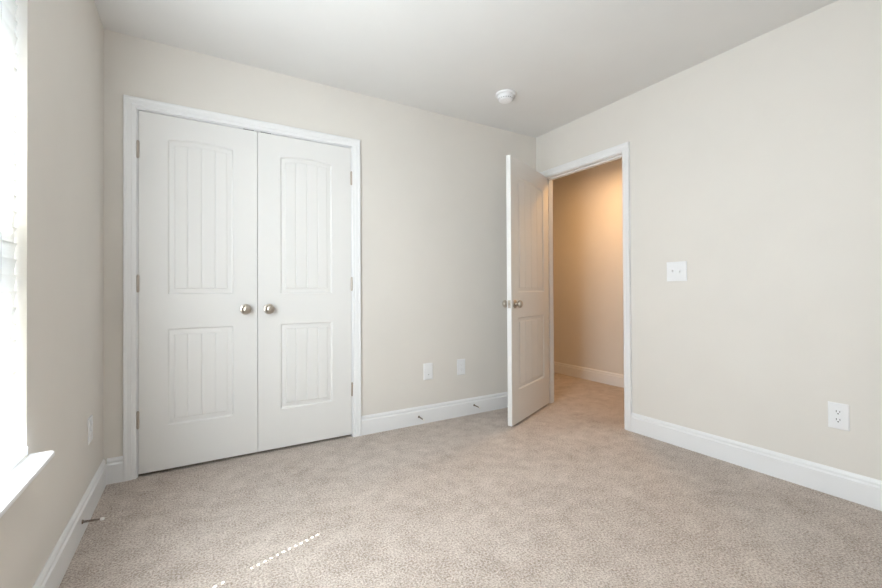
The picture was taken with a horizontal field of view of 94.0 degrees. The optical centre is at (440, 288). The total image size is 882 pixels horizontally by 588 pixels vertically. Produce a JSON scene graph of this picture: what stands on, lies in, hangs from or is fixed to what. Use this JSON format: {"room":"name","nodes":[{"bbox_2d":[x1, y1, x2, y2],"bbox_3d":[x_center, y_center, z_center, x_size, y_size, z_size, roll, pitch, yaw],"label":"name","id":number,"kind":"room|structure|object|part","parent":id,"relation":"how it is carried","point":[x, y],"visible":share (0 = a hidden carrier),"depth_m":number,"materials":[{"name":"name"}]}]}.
{"room":"empty bedroom","nodes":[
{"label":"empty bedroom","id":0,"kind":"room"},
{"bbox_2d":[0,0,103,587],"bbox_3d":[-0.894,-0.192,0.519,0.160,2.432,4.043,0,-1,-31],"label":"wall","id":1,"kind":"structure","parent":0,"point":[59,175],"depth_m":1.45,"materials":[{"name":"beige paint"}]},
{"bbox_2d":[0,0,27,478],"bbox_3d":[-0.990,-0.259,0.800,0.063,1.466,0.898,0,-1,-31],"label":"window","id":2,"kind":"structure","parent":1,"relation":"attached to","point":[10,456],"depth_m":1.12,"materials":[{"name":"white plastic"}]},
{"bbox_3d":[-1.129,-0.238,1.056,0.002,1.385,0.001,-1,-1,44],"label":"ladder cord","id":3,"kind":"part","parent":2,"relation":"part of","materials":[{"name":"white plastic"}]},
{"bbox_3d":[-0.987,0.463,0.794,0.052,0.022,0.876,0,-1,-31],"label":"rail","id":4,"kind":"part","parent":2,"relation":"part of","materials":[{"name":"white plastic"}]},
{"bbox_2d":[0,451,54,517],"bbox_3d":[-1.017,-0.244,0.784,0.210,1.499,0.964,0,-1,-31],"label":"window sill","id":5,"kind":"structure","parent":1,"relation":"in","point":[13,484],"depth_m":1.07,"materials":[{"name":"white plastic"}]},
{"bbox_2d":[32,459,105,587],"bbox_3d":[-0.812,0.957,0.554,0.015,0.134,3.803,0,-1,-31],"label":"baseboard","id":6,"kind":"structure","parent":1,"relation":"attached to","point":[52,574],"depth_m":1.58,"materials":[{"name":"white wood"}]},
{"bbox_2d":[88,415,92,444],"bbox_3d":[-1.622,0.654,1.903,0.009,0.118,0.078,0,-1,-31],"label":"wall outlet","id":7,"kind":"object","parent":1,"relation":"attached to","point":[90,419],"visible":1,"depth_m":1.89,"materials":[{"name":"white plastic"}]},
{"bbox_2d":[82,517,104,523],"bbox_3d":[-1.453,0.970,1.718,0.084,0.022,0.017,0,0,-10],"label":"door stop","id":8,"kind":"object","parent":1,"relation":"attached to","point":[101,518],"visible":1,"depth_m":1.72,"materials":[{"name":"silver metal"}]},
{"bbox_2d":[103,29,535,464],"bbox_3d":[-0.488,-0.174,3.046,3.128,2.432,0.120,0,-1,-31],"label":"wall","id":9,"kind":"structure","parent":0,"point":[433,185],"depth_m":3.07,"materials":[{"name":"beige paint"}]},
{"bbox_2d":[106,456,122,484],"bbox_3d":[-1.747,0.975,2.203,0.070,0.134,0.015,0,-1,-31],"label":"baseboard","id":10,"kind":"structure","parent":9,"relation":"attached to","point":[114,467],"depth_m":2.20,"materials":[{"name":"white wood"}]},
{"bbox_2d":[136,110,257,473],"bbox_3d":[-1.408,0.019,2.410,0.612,2.009,0.097,0,-1,-31],"label":"door","id":11,"kind":"structure","parent":9,"relation":"in","point":[196,279],"depth_m":2.41,"materials":[{"name":"white paint"}]},
{"bbox_2d":[123,94,360,481],"bbox_3d":[-1.177,-0.004,2.622,1.340,2.093,0.139,0,-1,-31],"label":"door frame","id":12,"kind":"structure","parent":9,"relation":"attached to","point":[131,104],"depth_m":2.26,"materials":[{"name":"white wood"}]},
{"bbox_2d":[257,132,352,451],"bbox_3d":[-0.880,0.019,2.725,0.612,2.009,0.097,0,-1,-31],"label":"door","id":13,"kind":"structure","parent":9,"relation":"in","point":[305,281],"depth_m":2.72,"materials":[{"name":"white paint"}]},
{"bbox_2d":[423,363,432,379],"bbox_3d":[-0.099,0.647,3.195,0.080,0.127,0.008,0,-1,-31],"label":"wall plate","id":14,"kind":"object","parent":9,"relation":"attached to","point":[427,367],"visible":1,"depth_m":3.19,"materials":[{"name":"white plastic"}]},
{"bbox_2d":[361,392,507,435],"bbox_3d":[0.165,0.974,3.344,1.702,0.134,0.015,0,-1,-31],"label":"baseboard","id":15,"kind":"structure","parent":9,"relation":"attached to","point":[396,419],"depth_m":3.19,"materials":[{"name":"white wood"}]},
{"bbox_2d":[457,359,464,374],"bbox_3d":[0.166,0.642,3.352,0.078,0.127,0.009,0,-1,-31],"label":"wall outlet","id":16,"kind":"object","parent":9,"relation":"attached to","point":[460,362],"visible":1,"depth_m":3.35,"materials":[{"name":"white plastic"}]},
{"bbox_2d":[94,0,837,137],"bbox_3d":[0.496,-1.440,2.467,4.546,0.080,5.940,0,-1,-31],"label":"ceiling","id":17,"kind":"structure","parent":0,"point":[564,61],"depth_m":2.32,"materials":[{"name":"white paint"}]},
{"bbox_2d":[496,89,515,103],"bbox_3d":[0.464,-1.368,2.953,0.143,0.056,0.143,0,-1,-31],"label":"smoke detector","id":18,"kind":"object","parent":17,"relation":"attached to","point":[504,96],"visible":1,"depth_m":2.91,"materials":[{"name":"white plastic"}]},
{"bbox_2d":[59,373,881,587],"bbox_3d":[0.510,1.062,2.448,4.546,0.060,5.940,0,-1,-31],"label":"floor","id":19,"kind":"structure","parent":0,"point":[565,495],"depth_m":1.85,"materials":[{"name":"beige carpet"}]},
{"bbox_2d":[553,158,623,374],"bbox_3d":[1.992,-0.178,4.279,0.120,2.432,4.340,0,-1,-31],"label":"wall","id":20,"kind":"structure","parent":0,"point":[587,204],"depth_m":4.67,"materials":[{"name":"beige paint"}]},
{"bbox_2d":[554,361,623,387],"bbox_3d":[1.941,0.971,4.235,0.015,0.134,4.100,0,-1,-31],"label":"baseboard","id":21,"kind":"structure","parent":20,"relation":"attached to","point":[600,376],"depth_m":4.64,"materials":[{"name":"white wood"}]},
{"bbox_2d":[536,0,881,480],"bbox_3d":[1.448,-0.186,2.952,0.100,2.432,5.820,0,-1,-31],"label":"wall","id":22,"kind":"structure","parent":0,"point":[756,165],"depth_m":2.28,"materials":[{"name":"beige paint"}]},
{"bbox_2d":[502,155,549,425],"bbox_3d":[0.727,0.015,3.366,0.159,2.009,0.800,-1,-1,35],"label":"door","id":23,"kind":"structure","parent":22,"relation":"in","point":[527,303],"depth_m":3.28,"materials":[{"name":"white paint"}]},
{"bbox_2d":[540,142,631,430],"bbox_3d":[1.177,-0.011,3.387,0.119,2.093,0.911,0,-1,-31],"label":"door frame","id":24,"kind":"structure","parent":22,"relation":"attached to","point":[620,151],"depth_m":3.02,"materials":[{"name":"white wood"}]},
{"bbox_2d":[667,261,686,280],"bbox_3d":[1.536,-0.110,2.688,0.019,0.128,0.130,0,-1,-31],"label":"light switch","id":25,"kind":"object","parent":22,"relation":"attached to","point":[676,271],"visible":1,"depth_m":2.68,"materials":[{"name":"white plastic"}]},
{"bbox_2d":[631,413,881,510],"bbox_3d":[2.105,0.950,1.741,0.015,0.134,2.848,0,-1,-31],"label":"baseboard","id":26,"kind":"structure","parent":22,"relation":"attached to","point":[863,490],"depth_m":2.25,"materials":[{"name":"white wood"}]},
{"bbox_2d":[828,401,849,430],"bbox_3d":[1.946,0.626,2.013,0.009,0.127,0.078,0,-1,-31],"label":"wall outlet","id":27,"kind":"object","parent":22,"relation":"attached to","point":[838,413],"visible":1,"depth_m":2.01,"materials":[{"name":"white plastic"}]},
{"bbox_2d":[833,417,842,423],"bbox_3d":[1.944,0.646,2.011,0.003,0.028,0.034,0,-1,-31],"label":"receptacle","id":28,"kind":"object","parent":27,"relation":"attached to","point":[836,420],"depth_m":2.01,"materials":[{"name":"white plastic"}]},
{"bbox_2d":[833,409,842,415],"bbox_3d":[1.944,0.607,2.012,0.003,0.028,0.034,0,-1,-31],"label":"receptacle","id":29,"kind":"object","parent":27,"relation":"attached to","point":[836,412],"depth_m":2.01,"materials":[{"name":"white plastic"}]}
]}

